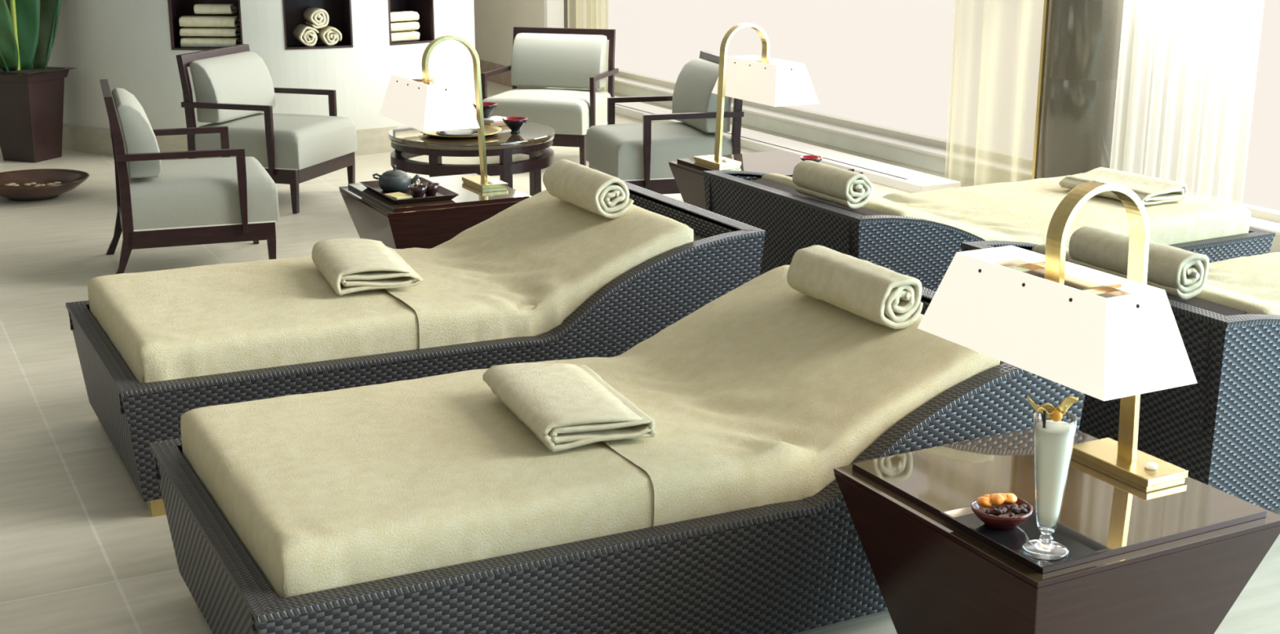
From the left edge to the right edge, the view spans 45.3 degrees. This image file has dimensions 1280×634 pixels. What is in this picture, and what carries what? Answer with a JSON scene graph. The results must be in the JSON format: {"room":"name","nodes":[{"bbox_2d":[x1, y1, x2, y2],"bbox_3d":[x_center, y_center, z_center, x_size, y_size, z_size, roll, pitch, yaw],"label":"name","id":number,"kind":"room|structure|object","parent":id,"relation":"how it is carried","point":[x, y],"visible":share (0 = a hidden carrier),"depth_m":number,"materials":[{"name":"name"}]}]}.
{"room":"spa","nodes":[
{"label":"spa","id":0,"kind":"room"},
{"bbox_2d":[47,0,476,129],"bbox_3d":[-4.024,-2.912,10.987,4.474,3.000,4.855,-8,17,-27],"label":"wall","id":1,"kind":"structure","parent":0,"point":[126,43],"depth_m":9.66,"materials":[{"name":"paint"}]},
{"bbox_2d":[167,0,243,50],"bbox_3d":[-2.675,-1.881,9.421,0.447,0.475,0.039,1,15,1],"label":"trim","id":2,"kind":"structure","parent":1,"relation":"attached to","point":[168,1],"depth_m":9.46,"materials":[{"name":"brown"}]},
{"bbox_2d":[170,0,240,48],"bbox_3d":[-2.672,-1.919,9.558,0.446,0.475,0.315,1,15,1],"label":"niche","id":3,"kind":"object","parent":1,"relation":"attached to","point":[180,8],"depth_m":9.69,"materials":[{"name":"black"}]},
{"bbox_2d":[180,36,240,47],"bbox_3d":[-2.672,-1.723,9.589,0.350,0.058,0.205,1,15,1],"label":"folded towel","id":4,"kind":"object","parent":3,"relation":"on","point":[194,42],"visible":0.87,"depth_m":9.50,"materials":[{"name":"beige fabric"}]},
{"bbox_2d":[179,26,240,36],"bbox_3d":[-2.672,-1.784,9.573,0.347,0.053,0.206,1,15,1],"label":"folded towel","id":5,"kind":"object","parent":4,"relation":"on","point":[190,31],"visible":0.88,"depth_m":9.48,"materials":[{"name":"beige fabric"}]},
{"bbox_2d":[178,15,239,26],"bbox_3d":[-2.672,-1.846,9.555,0.348,0.065,0.199,1,15,1],"label":"folded towel","id":6,"kind":"object","parent":5,"relation":"on","point":[185,20],"visible":0.94,"depth_m":9.46,"materials":[{"name":"beige fabric"}]},
{"bbox_2d":[193,4,238,13],"bbox_3d":[-2.637,-1.918,9.534,0.232,0.062,0.163,1,15,1],"label":"folded towel","id":7,"kind":"object","parent":6,"relation":"on","point":[198,8],"visible":1,"depth_m":9.46,"materials":[{"name":"beige fabric"}]},
{"bbox_2d":[62,114,476,159],"bbox_3d":[-4.023,-1.543,11.356,4.500,0.165,4.869,-8,17,-27],"label":"baseboard","id":8,"kind":"structure","parent":1,"relation":"attached to","point":[74,138],"depth_m":9.86,"materials":[{"name":"stone"}]},
{"bbox_2d":[284,0,350,47],"bbox_3d":[-2.061,-1.946,9.666,0.423,0.475,0.313,-6,16,-21],"label":"niche","id":9,"kind":"object","parent":1,"relation":"attached to","point":[337,11],"depth_m":9.80,"materials":[{"name":"black"}]},
{"bbox_2d":[292,24,318,46],"bbox_3d":[-2.113,-1.781,9.682,0.124,0.124,0.248,-6,16,-21],"label":"rolled towel","id":10,"kind":"object","parent":9,"relation":"in","point":[304,34],"visible":1,"depth_m":9.59,"materials":[{"name":"beige fabric"}]},
{"bbox_2d":[303,6,328,28],"bbox_3d":[-2.047,-1.891,9.681,0.121,0.122,0.248,-6,16,-21],"label":"rolled towel","id":11,"kind":"object","parent":10,"relation":"on","point":[317,18],"visible":1,"depth_m":9.59,"materials":[{"name":"beige fabric"}]},
{"bbox_2d":[315,25,342,45],"bbox_3d":[-1.979,-1.792,9.736,0.127,0.117,0.249,-6,16,-21],"label":"rolled towel","id":12,"kind":"object","parent":9,"relation":"in","point":[328,35],"visible":0.95,"depth_m":9.64,"materials":[{"name":"beige fabric"}]},
{"bbox_2d":[282,0,353,49],"bbox_3d":[-2.007,-1.912,9.540,0.424,0.475,0.037,-6,16,-21],"label":"trim","id":13,"kind":"structure","parent":1,"relation":"attached to","point":[349,1],"depth_m":9.60,"materials":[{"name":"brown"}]},
{"bbox_2d":[390,0,431,43],"bbox_3d":[-1.575,-2.029,9.972,0.353,0.475,0.309,-14,21,-42],"label":"niche","id":14,"kind":"object","parent":1,"relation":"attached to","point":[422,7],"depth_m":10.11,"materials":[{"name":"black"}]},
{"bbox_2d":[391,30,419,42],"bbox_3d":[-1.587,-1.827,9.973,0.255,0.061,0.182,-14,21,-42],"label":"folded towel","id":15,"kind":"object","parent":14,"relation":"on","point":[397,36],"visible":0.7,"depth_m":9.93,"materials":[{"name":"beige fabric"}]},
{"bbox_2d":[391,21,419,31],"bbox_3d":[-1.588,-1.888,9.956,0.257,0.054,0.186,-14,21,-42],"label":"folded towel","id":16,"kind":"object","parent":15,"relation":"on","point":[397,26],"visible":0.64,"depth_m":9.91,"materials":[{"name":"beige fabric"}]},
{"bbox_2d":[390,11,419,22],"bbox_3d":[-1.588,-1.950,9.940,0.256,0.061,0.184,-14,21,-42],"label":"folded towel","id":17,"kind":"object","parent":16,"relation":"on","point":[401,15],"visible":0.67,"depth_m":9.89,"materials":[{"name":"beige fabric"}]},
{"bbox_2d":[388,0,435,45],"bbox_3d":[-1.476,-2.002,9.873,0.354,0.475,0.033,-14,21,-42],"label":"trim","id":18,"kind":"structure","parent":1,"relation":"attached to","point":[432,11],"depth_m":9.98,"materials":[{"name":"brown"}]},
{"bbox_2d":[473,0,544,66],"bbox_3d":[-1.524,-3.703,13.905,0.120,3.000,3.480,-8,17,-27],"label":"wall","id":19,"kind":"structure","parent":0,"point":[495,20],"depth_m":13.49,"materials":[{"name":"paint"}]},
{"bbox_2d":[479,59,545,88],"bbox_3d":[-1.588,-2.330,14.248,0.015,0.170,3.480,-8,17,-27],"label":"baseboard","id":20,"kind":"structure","parent":19,"relation":"attached to","point":[504,78],"depth_m":13.65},
{"bbox_2d":[543,0,564,88],"bbox_3d":[-0.705,-3.287,12.392,0.150,3.000,0.060,-8,17,-27],"label":"trim","id":21,"kind":"structure","parent":19,"relation":"attached to","point":[553,9],"depth_m":12.58,"materials":[{"name":"white paint"}]},
{"bbox_2d":[614,103,906,179],"bbox_3d":[0.120,-1.497,11.324,0.008,0.002,6.050,-8,17,-27],"label":"trim","id":22,"kind":"structure","parent":19,"relation":"attached to","point":[615,104],"depth_m":9.65,"materials":[{"name":"brown wood"}]},
{"bbox_2d":[564,88,960,193],"bbox_3d":[0.038,-1.562,11.672,0.280,0.055,7.150,-8,17,-27],"label":"window sill","id":23,"kind":"structure","parent":19,"relation":"attached to","point":[916,181],"depth_m":9.44,"materials":[{"name":"white stone"}]},
{"bbox_2d":[0,80,1279,633],"bbox_3d":[-1.640,-0.261,7.230,8.620,0.120,17.000,-8,17,-27],"label":"floor","id":24,"kind":"structure","parent":0,"point":[82,552],"depth_m":4.73,"materials":[{"name":"tile"}]},
{"bbox_2d":[0,0,77,163],"bbox_3d":[-3.862,-1.841,9.441,0.707,1.751,0.635,-14,21,-42],"label":"potted plant","id":25,"kind":"object","parent":24,"relation":"on","point":[32,91],"visible":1,"depth_m":9.50,"materials":[{"name":"green plant"}]},
{"bbox_2d":[0,168,89,201],"bbox_3d":[-3.345,-0.714,8.441,0.600,0.107,0.600,-8,17,-27],"label":"dish","id":26,"kind":"object","parent":24,"relation":"on","point":[70,180],"visible":0.98,"depth_m":8.56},
{"bbox_2d":[99,79,279,274],"bbox_3d":[-2.026,-0.631,6.830,0.719,0.803,0.724,-5,16,-19],"label":"armchair","id":27,"kind":"object","parent":24,"relation":"on","point":[225,199],"visible":0.98,"depth_m":6.56,"materials":[{"name":"white fabric"}]},
{"bbox_2d":[111,88,161,178],"bbox_3d":[-2.207,-0.814,6.712,0.163,0.324,0.592,-5,16,-19],"label":"cushion","id":28,"kind":"object","parent":27,"relation":"on","point":[138,135],"depth_m":6.46,"materials":[{"name":"fabric"}]},
{"bbox_2d":[128,156,279,230],"bbox_3d":[-1.974,-0.574,6.866,0.607,0.210,0.660,-5,16,-19],"label":"seat cushion","id":29,"kind":"object","parent":27,"relation":"on","point":[197,193],"depth_m":6.59,"materials":[{"name":"fabric"}]},
{"bbox_2d":[176,44,357,213],"bbox_3d":[-2.019,-1.037,8.317,0.719,0.803,0.724,5,16,16],"label":"armchair","id":30,"kind":"object","parent":24,"relation":"on","point":[233,85],"visible":0.86,"depth_m":8.10,"materials":[{"name":"grey fabric"}]},
{"bbox_2d":[189,51,275,123],"bbox_3d":[-2.204,-1.252,8.316,0.163,0.324,0.592,5,16,16],"label":"cushion","id":31,"kind":"object","parent":30,"relation":"on","point":[238,77],"depth_m":8.20,"materials":[{"name":"fabric"}]},
{"bbox_2d":[194,113,357,169],"bbox_3d":[-1.966,-0.971,8.319,0.607,0.210,0.660,5,16,16],"label":"seat cushion","id":32,"kind":"object","parent":30,"relation":"on","point":[299,141],"depth_m":8.08,"materials":[{"name":"fabric"}]},
{"bbox_2d":[65,181,765,516],"bbox_3d":[-0.703,0.013,4.801,1.935,0.638,1.005,-8,17,-27],"label":"lounger","id":33,"kind":"object","parent":24,"relation":"on","point":[545,277],"visible":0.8,"depth_m":4.50,"materials":[{"name":"fabric"}]},
{"bbox_2d":[311,238,423,295],"bbox_3d":[-0.841,-0.163,4.700,0.265,0.081,0.436,-6,16,-20],"label":"folded towel","id":34,"kind":"object","parent":33,"relation":"on","point":[349,265],"visible":1,"depth_m":4.56,"materials":[{"name":"beige fabric"}]},
{"bbox_2d":[542,159,634,218],"bbox_3d":[-0.174,-0.424,5.037,0.145,0.134,0.403,-8,17,-26],"label":"rolled towel","id":35,"kind":"object","parent":33,"relation":"on","point":[592,190],"visible":1,"depth_m":4.91,"materials":[{"name":"beige fabric"}]},
{"bbox_2d":[338,173,531,248],"bbox_3d":[-0.800,-0.266,6.104,0.612,0.488,0.612,-8,17,-27],"label":"side table","id":36,"kind":"object","parent":24,"relation":"on","point":[427,224],"visible":0.49,"depth_m":5.81,"materials":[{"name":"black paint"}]},
{"bbox_2d":[359,177,459,204],"bbox_3d":[-0.900,-0.491,5.959,0.258,0.022,0.428,-8,17,-27],"label":"tray","id":37,"kind":"object","parent":36,"relation":"on","point":[443,193],"visible":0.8,"depth_m":5.90,"materials":[{"name":"brown wood"}]},
{"bbox_2d":[372,164,419,191],"bbox_3d":[-0.954,-0.545,5.991,0.140,0.100,0.129,10,18,32],"label":"teapot","id":38,"kind":"object","parent":37,"relation":"on","point":[393,180],"visible":0.98,"depth_m":5.96,"materials":[{"name":"ceramic"}]},
{"bbox_2d":[384,191,412,199],"bbox_3d":[-0.925,-0.463,5.859,0.070,0.010,0.100,-12,19,-37],"label":"folded napkin","id":39,"kind":"object","parent":37,"relation":"on","point":[397,196],"visible":0.96,"depth_m":5.84,"materials":[{"name":"beige fabric"}]},
{"bbox_2d":[409,176,420,185],"bbox_3d":[-0.909,-0.538,6.081,0.043,0.041,0.087,-10,18,-32],"label":"flower","id":40,"kind":"object","parent":37,"relation":"on","point":[418,181],"visible":0.3,"depth_m":6.05,"materials":[{"name":"white plant"}]},
{"bbox_2d":[408,184,426,198],"bbox_3d":[-0.849,-0.479,5.861,0.072,0.042,0.072,-8,17,-27],"label":"tea cup","id":41,"kind":"object","parent":37,"relation":"on","point":[416,191],"visible":0.99,"depth_m":5.84,"materials":[{"name":"black ceramic"}]},
{"bbox_2d":[421,182,439,195],"bbox_3d":[-0.807,-0.491,5.904,0.072,0.042,0.072,-8,17,-27],"label":"tea cup","id":42,"kind":"object","parent":37,"relation":"on","point":[432,189],"visible":0.95,"depth_m":5.88,"materials":[{"name":"black ceramic"}]},
{"bbox_2d":[378,35,507,191],"bbox_3d":[-0.748,-0.797,5.992,0.397,0.597,0.524,-8,17,-27],"label":"table lamp","id":43,"kind":"object","parent":36,"relation":"on","point":[424,101],"visible":1,"depth_m":5.88,"materials":[{"name":"white fabric"}]},
{"bbox_2d":[387,121,555,196],"bbox_3d":[-0.886,-0.782,8.133,0.876,0.413,0.876,-8,17,-27],"label":"round coffee table","id":44,"kind":"object","parent":24,"relation":"on","point":[534,140],"visible":0.75,"depth_m":7.79,"materials":[{"name":"brown wood"}]},
{"bbox_2d":[419,124,502,137],"bbox_3d":[-0.930,-0.963,7.971,0.430,0.021,0.430,-8,17,-27],"label":"platter","id":45,"kind":"object","parent":44,"relation":"on","point":[488,130],"visible":0.58,"depth_m":7.94,"materials":[{"name":"gold metal"}]},
{"bbox_2d":[484,121,506,126],"bbox_3d":[-0.789,-1.051,8.293,0.170,0.022,0.140,-15,21,-43],"label":"serving board","id":46,"kind":"object","parent":44,"relation":"on","point":[501,123],"visible":0.18,"depth_m":8.22,"materials":[{"name":"brown wood"}]},
{"bbox_2d":[483,115,505,123],"bbox_3d":[-0.784,-1.069,8.290,0.120,0.014,0.140,12,20,38],"label":"napkin","id":47,"kind":"object","parent":46,"relation":"on","point":[494,119],"visible":0.58,"depth_m":8.24,"materials":[{"name":"white fabric"}]},
{"bbox_2d":[472,102,497,118],"bbox_3d":[-0.836,-1.116,8.291,0.136,0.075,0.136,-8,17,-27],"label":"bowl","id":48,"kind":"object","parent":47,"relation":"on","point":[488,107],"visible":0.71,"depth_m":8.26,"materials":[{"name":"black ceramic"}]},
{"bbox_2d":[502,116,528,133],"bbox_3d":[-0.652,-1.001,8.009,0.136,0.075,0.136,-8,17,-27],"label":"bowl","id":49,"kind":"object","parent":44,"relation":"on","point":[514,124],"visible":1,"depth_m":7.98,"materials":[{"name":"black ceramic"}]},
{"bbox_2d":[480,26,618,166],"bbox_3d":[-0.563,-1.365,9.529,0.724,0.803,0.719,4,16,15],"label":"armchair","id":50,"kind":"object","parent":24,"relation":"on","point":[555,58],"visible":0.75,"depth_m":9.55,"materials":[{"name":"grey fabric"}]},
{"bbox_2d":[482,87,610,135],"bbox_3d":[-0.579,-1.289,9.494,0.660,0.210,0.607,4,16,15],"label":"seat cushion","id":51,"kind":"object","parent":50,"relation":"on","point":[570,112],"depth_m":9.23,"materials":[{"name":"fabric"}]},
{"bbox_2d":[511,32,607,88],"bbox_3d":[-0.510,-1.614,9.653,0.592,0.324,0.163,4,16,15],"label":"cushion","id":52,"kind":"object","parent":50,"relation":"on","point":[555,60],"depth_m":9.60,"materials":[{"name":"fabric"}]},
{"bbox_2d":[564,0,568,28],"bbox_3d":[-0.736,-3.500,13.171,0.437,3.000,0.430,-8,17,-27],"label":"round column","id":53,"kind":"structure","parent":24,"relation":"on","point":[566,20],"depth_m":13.23,"materials":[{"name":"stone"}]},
{"bbox_2d":[567,0,608,92],"bbox_3d":[-0.424,-3.350,12.643,0.110,2.950,0.679,-8,17,-27],"label":"sheer curtain","id":54,"kind":"object","parent":24,"relation":"on","point":[581,14],"visible":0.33,"depth_m":12.81,"materials":[{"name":"beige fabric"}]},
{"bbox_2d":[149,265,1084,633],"bbox_3d":[-0.051,0.349,3.580,1.935,0.638,1.005,-8,17,-27],"label":"lounger","id":55,"kind":"object","parent":24,"relation":"on","point":[426,505],"visible":0.8,"depth_m":3.22,"materials":[{"name":"fabric"}]},
{"bbox_2d":[482,362,656,452],"bbox_3d":[-0.165,0.189,3.436,0.264,0.070,0.440,-6,16,-21],"label":"folded towel","id":56,"kind":"object","parent":55,"relation":"on","point":[566,406],"visible":1,"depth_m":3.34,"materials":[{"name":"beige fabric"}]},
{"bbox_2d":[786,244,923,328],"bbox_3d":[0.523,-0.077,3.767,0.135,0.123,0.403,-8,17,-27],"label":"rolled towel","id":57,"kind":"object","parent":55,"relation":"on","point":[867,290],"visible":1,"depth_m":3.67,"materials":[{"name":"beige fabric"}]},
{"bbox_2d":[585,50,743,194],"bbox_3d":[0.143,-0.951,8.023,0.719,0.803,0.724,-4,16,-15],"label":"armchair","id":58,"kind":"object","parent":24,"relation":"on","point":[638,154],"visible":0.73,"depth_m":7.77,"materials":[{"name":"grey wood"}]},
{"bbox_2d":[585,122,732,180],"bbox_3d":[0.089,-0.886,8.025,0.607,0.210,0.660,-4,16,-15],"label":"seat cushion","id":59,"kind":"object","parent":58,"relation":"on","point":[616,150],"depth_m":7.75,"materials":[{"name":"fabric"}]},
{"bbox_2d":[671,57,732,133],"bbox_3d":[0.329,-1.165,8.020,0.163,0.324,0.592,-4,16,-15],"label":"cushion","id":60,"kind":"object","parent":58,"relation":"on","point":[695,84],"depth_m":7.94,"materials":[{"name":"fabric"}]},
{"bbox_2d":[668,150,862,209],"bbox_3d":[0.538,-0.429,6.714,0.612,0.488,0.612,-8,17,-27],"label":"side table","id":61,"kind":"object","parent":24,"relation":"on","point":[688,175],"visible":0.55,"depth_m":6.67,"materials":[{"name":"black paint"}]},
{"bbox_2d":[693,22,818,168],"bbox_3d":[0.463,-0.967,6.625,0.397,0.597,0.524,-8,17,-27],"label":"table lamp","id":62,"kind":"object","parent":61,"relation":"on","point":[765,80],"visible":1,"depth_m":6.54,"materials":[{"name":"white fabric"}]},
{"bbox_2d":[800,155,822,163],"bbox_3d":[0.727,-0.652,6.503,0.098,0.054,0.098,-8,17,-27],"label":"bowl","id":63,"kind":"object","parent":61,"relation":"on","point":[809,157],"visible":0.45,"depth_m":6.52,"materials":[{"name":"red ceramic"}]},
{"bbox_2d":[614,82,1279,253],"bbox_3d":[1.431,-1.184,10.219,0.240,0.100,13.700,-8,17,-27],"label":"window frame","id":64,"kind":"structure","parent":24,"relation":"on","point":[913,158],"depth_m":10.20,"materials":[{"name":"grey stone"}]},
{"bbox_2d":[614,75,1279,235],"bbox_3d":[1.420,-1.239,10.198,0.265,0.018,13.700,-8,17,-27],"label":"trim","id":65,"kind":"structure","parent":64,"relation":"on","point":[1255,223],"depth_m":10.17,"materials":[{"name":"white paint"}]},
{"bbox_2d":[614,69,1279,222],"bbox_3d":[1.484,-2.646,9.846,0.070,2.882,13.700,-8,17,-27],"label":"window sill","id":66,"kind":"structure","parent":65,"relation":"on","point":[1262,213],"depth_m":10.22,"materials":[{"name":"beige paint"}]},
{"bbox_2d":[702,170,1275,291],"bbox_3d":[1.325,-0.252,5.842,1.935,0.611,1.005,-8,17,-27],"label":"lounger","id":67,"kind":"object","parent":24,"relation":"on","point":[918,236],"visible":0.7,"depth_m":5.56,"materials":[{"name":"fabric"}]},
{"bbox_2d":[792,160,873,208],"bbox_3d":[0.664,-0.461,5.298,0.120,0.121,0.329,-8,17,-27],"label":"rolled towel","id":68,"kind":"object","parent":67,"relation":"on","point":[824,182],"visible":1,"depth_m":5.22,"materials":[{"name":"beige fabric"}]},
{"bbox_2d":[1058,167,1187,205],"bbox_3d":[1.899,-0.517,6.034,0.257,0.071,0.436,-8,18,-29],"label":"folded towel","id":69,"kind":"object","parent":67,"relation":"on","point":[1150,190],"visible":0.67,"depth_m":5.97,"materials":[{"name":"beige fabric"}]},
{"bbox_2d":[944,0,1044,186],"bbox_3d":[1.961,-2.139,8.237,0.104,2.950,0.830,-8,17,-27],"label":"sheer curtain","id":70,"kind":"object","parent":24,"relation":"on","point":[996,44],"visible":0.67,"depth_m":8.48,"materials":[{"name":"beige fabric"}]},
{"bbox_2d":[833,427,1279,633],"bbox_3d":[0.807,0.567,3.074,0.612,0.488,0.612,-8,17,-27],"label":"side table","id":71,"kind":"object","parent":24,"relation":"on","point":[1181,554],"visible":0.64,"depth_m":2.89,"materials":[{"name":"brown wood"}]},
{"bbox_2d":[940,505,1111,568],"bbox_3d":[0.693,0.391,2.770,0.163,0.012,0.273,-8,17,-27],"label":"serving tray","id":72,"kind":"object","parent":71,"relation":"on","point":[1079,546],"visible":0.69,"depth_m":2.75,"materials":[{"name":"black paint"}]},
{"bbox_2d":[970,496,1032,530],"bbox_3d":[0.662,0.363,2.810,0.111,0.036,0.111,-8,17,-27],"label":"fruit bowl","id":73,"kind":"object","parent":72,"relation":"on","point":[1002,522],"visible":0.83,"depth_m":2.78,"materials":[{"name":"red ceramic"}]},
{"bbox_2d":[976,497,992,507],"bbox_3d":[0.632,0.339,2.810,0.030,0.019,0.028,-8,17,-27],"label":"apricot","id":74,"kind":"object","parent":73,"relation":"in","point":[984,502],"visible":1,"depth_m":2.80,"materials":[{"name":"orange food"}]},
{"bbox_2d":[984,509,990,514],"bbox_3d":[0.632,0.354,2.785,0.011,0.010,0.014,6,16,21],"label":"raisin","id":75,"kind":"object","parent":73,"relation":"in","point":[987,511],"visible":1,"depth_m":2.78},
{"bbox_2d":[982,494,993,505],"bbox_3d":[0.640,0.336,2.819,0.027,0.019,0.031,5,16,16],"label":"apricot","id":76,"kind":"object","parent":73,"relation":"in","point":[984,495],"visible":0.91,"depth_m":2.82,"materials":[{"name":"orange food"}]},
{"bbox_2d":[990,493,1004,505],"bbox_3d":[0.655,0.333,2.810,0.027,0.018,0.033,4,16,13],"label":"apricot","id":77,"kind":"object","parent":73,"relation":"in","point":[996,499],"visible":1,"depth_m":2.80,"materials":[{"name":"orange food"}]},
{"bbox_2d":[995,509,1002,515],"bbox_3d":[0.651,0.353,2.776,0.013,0.010,0.011,7,17,22],"label":"raisin","id":78,"kind":"object","parent":73,"relation":"in","point":[998,512],"visible":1,"depth_m":2.77,"materials":[{"name":"black food"}]},
{"bbox_2d":[996,493,1006,504],"bbox_3d":[0.667,0.335,2.826,0.030,0.018,0.026,4,16,14],"label":"apricot","id":79,"kind":"object","parent":73,"relation":"in","point":[1003,495],"visible":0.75,"depth_m":2.82,"materials":[{"name":"orange food"}]},
{"bbox_2d":[1004,493,1017,503],"bbox_3d":[0.680,0.335,2.825,0.029,0.020,0.028,5,16,17],"label":"apricot","id":80,"kind":"object","parent":73,"relation":"in","point":[1011,498],"visible":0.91,"depth_m":2.81,"materials":[{"name":"orange food"}]},
{"bbox_2d":[1008,512,1014,517],"bbox_3d":[0.673,0.359,2.771,0.010,0.010,0.015,4,16,13],"label":"raisin","id":81,"kind":"object","parent":73,"relation":"in","point":[1011,514],"visible":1,"depth_m":2.77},
{"bbox_2d":[1013,507,1020,513],"bbox_3d":[0.683,0.351,2.783,0.015,0.010,0.010,4,16,12],"label":"raisin","id":82,"kind":"object","parent":73,"relation":"in","point":[1016,510],"visible":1,"depth_m":2.78,"materials":[{"name":"black food"}]},
{"bbox_2d":[1021,508,1027,513],"bbox_3d":[0.697,0.352,2.783,0.014,0.010,0.011,12,19,36],"label":"raisin","id":83,"kind":"object","parent":73,"relation":"in","point":[1023,510],"visible":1,"depth_m":2.78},
{"bbox_2d":[1022,402,1077,559],"bbox_3d":[0.714,0.281,2.663,0.080,0.273,0.080,-8,17,-27],"label":"drinking glass","id":84,"kind":"object","parent":72,"relation":"on","point":[1053,442],"visible":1,"depth_m":2.65,"materials":[{"name":"white"}]},
{"bbox_2d":[1026,395,1078,422],"bbox_3d":[0.705,0.157,2.618,0.083,0.048,0.022,0,15,-2],"label":"garnish","id":85,"kind":"object","parent":84,"relation":"on","point":[1056,414],"visible":1,"depth_m":2.62,"materials":[{"name":"orange food"}]},
{"bbox_2d":[1033,411,1077,532],"bbox_3d":[0.714,0.272,2.661,0.073,0.209,0.073,-8,17,-27],"label":"glass bowl","id":86,"kind":"object","parent":84,"relation":"on","point":[1053,442],"depth_m":2.64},
{"bbox_2d":[917,180,1197,489],"bbox_3d":[0.859,0.035,2.964,0.397,0.597,0.524,-8,17,-27],"label":"table lamp","id":87,"kind":"object","parent":71,"relation":"on","point":[1101,335],"visible":0.98,"depth_m":2.86,"materials":[{"name":"white fabric"}]},
{"bbox_2d":[1031,0,1124,179],"bbox_3d":[2.257,-1.981,7.645,0.437,3.000,0.430,-8,17,-27],"label":"round column","id":88,"kind":"structure","parent":24,"relation":"on","point":[1081,39],"depth_m":7.71,"materials":[{"name":"stone"}]},
{"bbox_2d":[960,240,1279,511],"bbox_3d":[2.047,0.074,4.658,1.935,0.611,1.005,-8,17,-27],"label":"lounger","id":89,"kind":"object","parent":24,"relation":"on","point":[1223,428],"visible":0.51,"depth_m":3.90,"materials":[{"name":"wicker"}]},
{"bbox_2d":[1067,226,1209,299],"bbox_3d":[1.351,-0.152,4.176,0.125,0.121,0.410,-8,17,-27],"label":"rolled towel","id":90,"kind":"object","parent":89,"relation":"on","point":[1182,273],"visible":0.88,"depth_m":4.07,"materials":[{"name":"beige fabric"}]},
{"bbox_2d":[1109,0,1264,206],"bbox_3d":[2.585,-1.823,7.090,0.090,2.950,0.863,-8,17,-27],"label":"sheer curtain","id":91,"kind":"object","parent":24,"relation":"on","point":[1188,68],"visible":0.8,"depth_m":7.26,"materials":[{"name":"white fabric"}]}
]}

